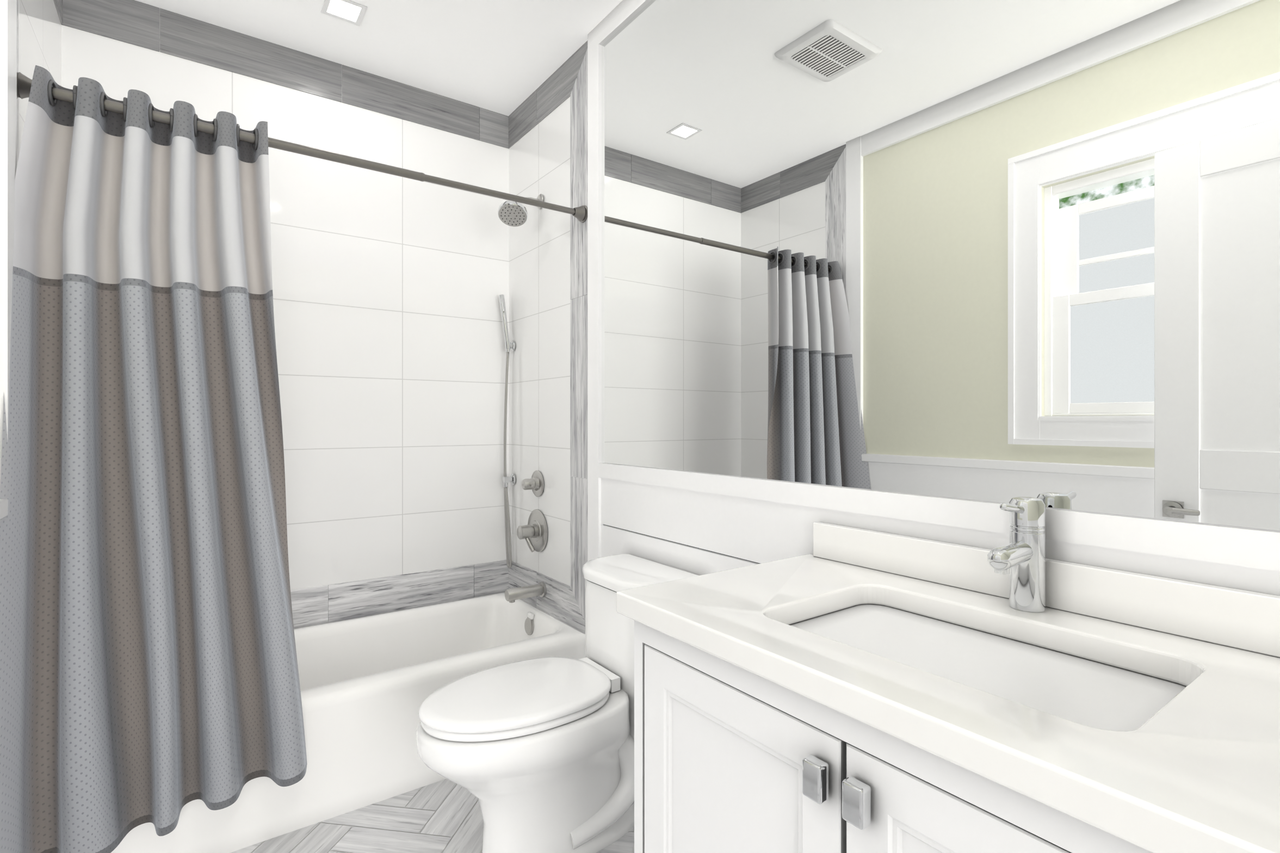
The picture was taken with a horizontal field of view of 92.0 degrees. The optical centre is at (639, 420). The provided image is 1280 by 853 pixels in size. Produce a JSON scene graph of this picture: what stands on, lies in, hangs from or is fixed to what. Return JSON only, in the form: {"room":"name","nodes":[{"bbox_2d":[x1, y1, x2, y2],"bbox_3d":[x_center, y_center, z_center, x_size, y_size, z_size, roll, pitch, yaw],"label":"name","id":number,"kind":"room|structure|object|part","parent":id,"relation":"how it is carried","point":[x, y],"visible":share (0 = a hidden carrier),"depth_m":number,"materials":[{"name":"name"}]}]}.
{"room":"bathroom","nodes":[
{"label":"bathroom","id":0,"kind":"room"},
{"bbox_2d":[19,0,61,150],"bbox_3d":[-1.683,-0.138,1.642,0.120,2.570,0.765,0,0,-36],"label":"tiled wall","id":1,"kind":"structure","parent":0,"point":[40,35],"depth_m":1.69,"materials":[{"name":"tile"}]},
{"bbox_2d":[16,0,19,165],"bbox_3d":[-1.449,-0.949,1.426,0.004,0.948,0.140,0,0,-36],"label":"tile","id":2,"kind":"object","parent":1,"relation":"attached to","point":[18,70],"visible":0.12,"depth_m":1.47,"materials":[{"name":"tile"}]},
{"bbox_2d":[53,0,63,25],"bbox_3d":[-1.765,-1.348,1.862,0.004,0.150,0.312,0,0,-36],"label":"band","id":3,"kind":"object","parent":1,"relation":"attached to","point":[58,4],"depth_m":1.95,"materials":[{"name":"tile"}]},
{"bbox_2d":[61,8,509,590],"bbox_3d":[-1.271,-0.138,2.488,1.780,2.570,0.120,0,0,-36],"label":"tiled wall","id":4,"kind":"structure","parent":0,"point":[388,289],"depth_m":2.54,"materials":[{"name":"tile"}]},
{"bbox_2d":[61,0,159,51],"bbox_3d":[-1.756,-1.348,2.059,0.248,0.150,0.004,0,0,-36],"label":"tile","id":5,"kind":"object","parent":4,"relation":"attached to","point":[134,22],"visible":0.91,"depth_m":2.06,"materials":[{"name":"tile"}]},
{"bbox_2d":[159,8,341,102],"bbox_3d":[-1.423,-1.348,2.301,0.573,0.150,0.004,0,0,-36],"label":"tile","id":6,"kind":"object","parent":4,"relation":"attached to","point":[190,38],"depth_m":2.28,"materials":[{"name":"tile"}]},
{"bbox_2d":[290,584,328,628],"bbox_3d":[-1.471,0.724,2.266,0.593,0.153,0.004,0,0,-36],"label":"band","id":7,"kind":"object","parent":4,"relation":"attached to","point":[309,606],"depth_m":2.40,"materials":[{"name":"tile"}]},
{"bbox_2d":[328,564,473,622],"bbox_3d":[-0.990,0.724,2.616,0.593,0.153,0.004,0,0,-36],"label":"tile","id":8,"kind":"object","parent":4,"relation":"attached to","point":[350,600],"depth_m":2.60,"materials":[{"name":"tile"}]},
{"bbox_2d":[342,64,479,140],"bbox_3d":[-0.960,-1.348,2.638,0.568,0.150,0.004,0,0,-36],"label":"tile","id":9,"kind":"object","parent":4,"relation":"attached to","point":[365,90],"depth_m":2.62,"materials":[{"name":"tile"}]},
{"bbox_2d":[473,559,508,597],"bbox_3d":[-0.681,0.724,2.841,0.168,0.153,0.004,0,0,-36],"label":"tile","id":10,"kind":"object","parent":4,"relation":"attached to","point":[490,577],"visible":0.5,"depth_m":2.84,"materials":[{"name":"tile"}]},
{"bbox_2d":[479,107,508,148],"bbox_3d":[-0.670,-1.348,2.848,0.143,0.150,0.004,0,0,-36],"label":"tile","id":11,"kind":"object","parent":4,"relation":"attached to","point":[493,128],"visible":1,"depth_m":2.84,"materials":[{"name":"tile"}]},
{"bbox_2d":[134,0,622,115],"bbox_3d":[-0.369,-1.473,1.246,1.780,0.100,3.190,0,0,-36],"label":"ceiling","id":12,"kind":"structure","parent":0,"point":[507,57],"depth_m":2.28,"materials":[{"name":"paint"}]},
{"bbox_2d":[320,0,367,26],"bbox_3d":[-1.022,-1.421,2.137,0.124,0.003,0.124,0,0,-36],"label":"recessed light","id":13,"kind":"object","parent":12,"relation":"in","point":[351,11],"visible":1,"depth_m":2.14,"materials":[{"name":"white paint"}]},
{"bbox_2d":[230,778,634,852],"bbox_3d":[-0.361,1.157,1.250,1.976,0.020,3.603,0,0,-36],"label":"floor","id":14,"kind":"structure","parent":0,"point":[444,816],"depth_m":1.73,"materials":[{"name":"tile"}]},
{"bbox_2d":[110,592,585,852],"bbox_3d":[-1.021,0.969,2.143,1.536,0.357,0.728,0,0,-36],"label":"bathtub","id":15,"kind":"object","parent":14,"relation":"on","point":[369,685],"visible":0.42,"depth_m":1.90,"materials":[{"name":"ceramic"}]},
{"bbox_2d":[416,553,700,852],"bbox_3d":[-0.229,0.794,1.702,0.750,0.706,0.432,0,0,-36],"label":"toilet","id":16,"kind":"object","parent":14,"relation":"on","point":[535,755],"visible":0.9,"depth_m":1.58,"materials":[{"name":"white ceramic"}]},
{"bbox_3d":[-0.324,0.735,1.625,0.487,0.020,0.346,0,0,-36],"label":"seat","id":17,"kind":"part","parent":16,"relation":"part of","materials":[{"name":"plastic"}]},
{"bbox_3d":[-0.316,0.720,1.631,0.516,0.047,0.353,0,0,-36],"label":"lid","id":18,"kind":"part","parent":16,"relation":"part of","materials":[{"name":"plastic"}]},
{"bbox_3d":[-0.276,0.947,1.660,0.624,0.401,0.376,0,0,-36],"label":"bowl","id":19,"kind":"part","parent":16,"relation":"part of","materials":[{"name":"white ceramic"}]},
{"bbox_3d":[-0.016,0.461,1.849,0.232,0.038,0.420,0,0,-36],"label":"tank lid","id":20,"kind":"part","parent":16,"relation":"part of","materials":[{"name":"white ceramic"}]},
{"bbox_2d":[616,496,1279,852],"bbox_3d":[0.527,0.638,0.827,0.556,1.018,1.191,0,0,-36],"label":"bathroom vanity","id":21,"kind":"object","parent":14,"relation":"on","point":[842,689],"visible":1,"depth_m":0.85,"materials":[{"name":"white wood"}]},
{"bbox_3d":[0.339,0.707,0.673,0.020,0.610,1.103,0,0,-36],"label":"door","id":22,"kind":"part","parent":21,"relation":"part of","materials":[{"name":"white wood"}]},
{"bbox_2d":[986,496,1045,612],"bbox_3d":[0.617,0.222,1.017,0.141,0.185,0.052,0,0,-36],"label":"faucet","id":23,"kind":"object","parent":21,"relation":"on","point":[1024,558],"depth_m":1.02,"materials":[{"name":"silver metal"}]},
{"bbox_3d":[0.400,0.685,0.552,0.026,0.503,0.620,0,0,-36],"label":"handle","id":24,"kind":"part","parent":21,"relation":"part of","materials":[{"name":"silver metal"}]},
{"bbox_2d":[509,96,585,634],"bbox_3d":[-0.345,-0.138,2.626,0.120,2.570,0.745,0,0,-36],"label":"tiled wall","id":25,"kind":"structure","parent":0,"point":[539,328],"depth_m":2.62,"materials":[{"name":"tile"}]},
{"bbox_2d":[497,194,547,602],"bbox_3d":[-0.566,-0.112,2.655,0.194,1.699,0.377,0,0,-36],"label":"fittings","id":26,"kind":"object","parent":25,"relation":"attached to","point":[533,533],"visible":0.96,"depth_m":2.61,"materials":[{"name":"silver metal"}]},
{"bbox_3d":[-0.474,-0.919,2.585,0.127,0.084,0.060,0,0,-36],"label":"arm","id":27,"kind":"part","parent":26,"relation":"part of"},
{"bbox_2d":[508,560,536,607],"bbox_3d":[-0.529,0.724,2.772,0.004,0.153,0.292,0,0,-36],"label":"tile","id":28,"kind":"object","parent":25,"relation":"attached to","point":[520,575],"visible":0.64,"depth_m":2.76,"materials":[{"name":"tile"}]},
{"bbox_2d":[508,89,536,149],"bbox_3d":[-0.529,-1.348,2.772,0.004,0.150,0.292,0,0,-36],"label":"tile","id":29,"kind":"object","parent":25,"relation":"attached to","point":[522,119],"visible":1,"depth_m":2.76,"materials":[{"name":"tile"}]},
{"bbox_2d":[536,571,585,633],"bbox_3d":[-0.309,0.724,2.471,0.004,0.153,0.451,0,0,-36],"label":"band","id":30,"kind":"object","parent":25,"relation":"attached to","point":[558,601],"depth_m":2.48,"materials":[{"name":"tile"}]},
{"bbox_2d":[536,40,587,124],"bbox_3d":[-0.309,-1.348,2.471,0.004,0.150,0.451,0,0,-36],"label":"band","id":31,"kind":"object","parent":25,"relation":"attached to","point":[554,90],"depth_m":2.49,"materials":[{"name":"tile"}]},
{"bbox_2d":[570,476,587,621],"bbox_3d":[-0.224,0.508,2.353,0.004,0.583,0.160,0,0,-36],"label":"tile","id":32,"kind":"object","parent":25,"relation":"attached to","point":[578,523],"visible":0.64,"depth_m":2.37,"materials":[{"name":"tile"}]},
{"bbox_2d":[570,294,587,478],"bbox_3d":[-0.224,-0.129,2.353,0.004,0.688,0.160,0,0,-36],"label":"tile","id":33,"kind":"object","parent":25,"relation":"attached to","point":[579,387],"visible":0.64,"depth_m":2.36,"materials":[{"name":"tile"}]},
{"bbox_2d":[570,48,587,299],"bbox_3d":[-0.224,-0.949,2.353,0.004,0.948,0.160,0,0,-36],"label":"tile","id":34,"kind":"object","parent":25,"relation":"attached to","point":[579,187],"visible":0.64,"depth_m":2.36,"materials":[{"name":"tile"}]},
{"bbox_3d":[0.557,-0.138,1.384,0.120,2.570,2.325,0,0,-36],"label":"wall","id":35,"kind":"structure","parent":0,"visible":0},
{"bbox_2d":[0,65,587,852],"bbox_3d":[-0.763,0.098,1.788,1.536,1.829,0.322,0,0,-36],"label":"shower curtain","id":36,"kind":"object","parent":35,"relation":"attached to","point":[148,666],"visible":1,"depth_m":1.52,"materials":[{"name":"grey fabric"}]},
{"bbox_3d":[-0.830,-0.780,1.881,1.536,0.062,0.062,0,0,-36],"label":"rod rail","id":37,"kind":"part","parent":36,"relation":"part of","materials":[{"name":"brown metal"}]},
{"bbox_2d":[587,23,603,561],"bbox_3d":[-0.162,-0.318,2.252,0.022,2.210,0.074,0,0,-36],"label":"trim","id":38,"kind":"structure","parent":35,"relation":"attached to","point":[594,254],"depth_m":2.24,"materials":[{"name":"white paint"}]},
{"bbox_2d":[598,0,651,45],"bbox_3d":[0.486,-1.387,1.361,0.022,0.073,2.130,0,0,-36],"label":"frame","id":39,"kind":"object","parent":35,"relation":"attached to","point":[618,17],"visible":1,"depth_m":2.12,"materials":[{"name":"white paint"}]},
{"bbox_2d":[600,524,758,575],"bbox_3d":[0.490,0.760,1.363,0.012,0.774,2.130,0,0,-36],"label":"wall","id":40,"kind":"structure","parent":35,"relation":"attached to","point":[616,540],"depth_m":1.92,"materials":[{"name":"white paint"}]},
{"bbox_2d":[603,524,759,563],"bbox_3d":[0.494,0.370,1.367,0.002,0.005,2.130,0,0,-36],"label":"trim","id":41,"kind":"structure","parent":35,"relation":"attached to","point":[685,544],"depth_m":1.84,"materials":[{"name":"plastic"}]},
{"bbox_2d":[600,477,1279,596],"bbox_3d":[0.490,0.285,1.363,0.012,0.166,2.130,0,0,-36],"label":"wall","id":42,"kind":"structure","parent":35,"relation":"attached to","point":[758,531],"depth_m":1.55,"materials":[{"name":"white paint"}]},
{"bbox_2d":[598,462,1010,534],"bbox_3d":[0.265,0.175,1.665,0.022,0.055,1.374,0,0,-36],"label":"frame","id":43,"kind":"object","parent":42,"relation":"attached to","point":[984,515],"depth_m":1.40,"materials":[{"name":"white paint"}]},
{"bbox_2d":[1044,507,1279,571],"bbox_3d":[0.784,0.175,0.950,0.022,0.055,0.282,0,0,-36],"label":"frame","id":44,"kind":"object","parent":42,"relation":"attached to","point":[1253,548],"depth_m":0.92,"materials":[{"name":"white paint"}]},
{"bbox_2d":[601,0,1279,530],"bbox_3d":[0.490,-0.600,1.363,0.006,1.498,2.128,0,0,-36],"label":"mirror","id":45,"kind":"object","parent":35,"relation":"attached to","point":[1003,251],"visible":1,"depth_m":1.20,"materials":[{"name":"clear glass"}]},
{"bbox_3d":[-0.816,0.564,0.449,0.120,1.166,2.185,0,0,-36],"label":"wall","id":46,"kind":"structure","parent":0,"visible":0},
{"bbox_2d":[0,498,8,520],"bbox_3d":[-0.732,0.182,0.457,0.024,0.040,2.100,0,0,-36],"label":"trim","id":47,"kind":"structure","parent":46,"relation":"attached to","point":[4,507],"depth_m":1.28,"materials":[{"name":"white paint"}]},
{"bbox_3d":[-1.197,-0.474,0.973,0.120,0.909,0.888,0,0,-36],"label":"wall","id":48,"kind":"structure","parent":0,"visible":0},
{"bbox_2d":[0,0,16,486],"bbox_3d":[-1.375,-0.318,1.340,0.022,2.210,0.084,0,0,-36],"label":"trim","id":49,"kind":"structure","parent":48,"relation":"attached to","point":[8,88],"depth_m":1.31,"materials":[{"name":"white paint"}]}
]}

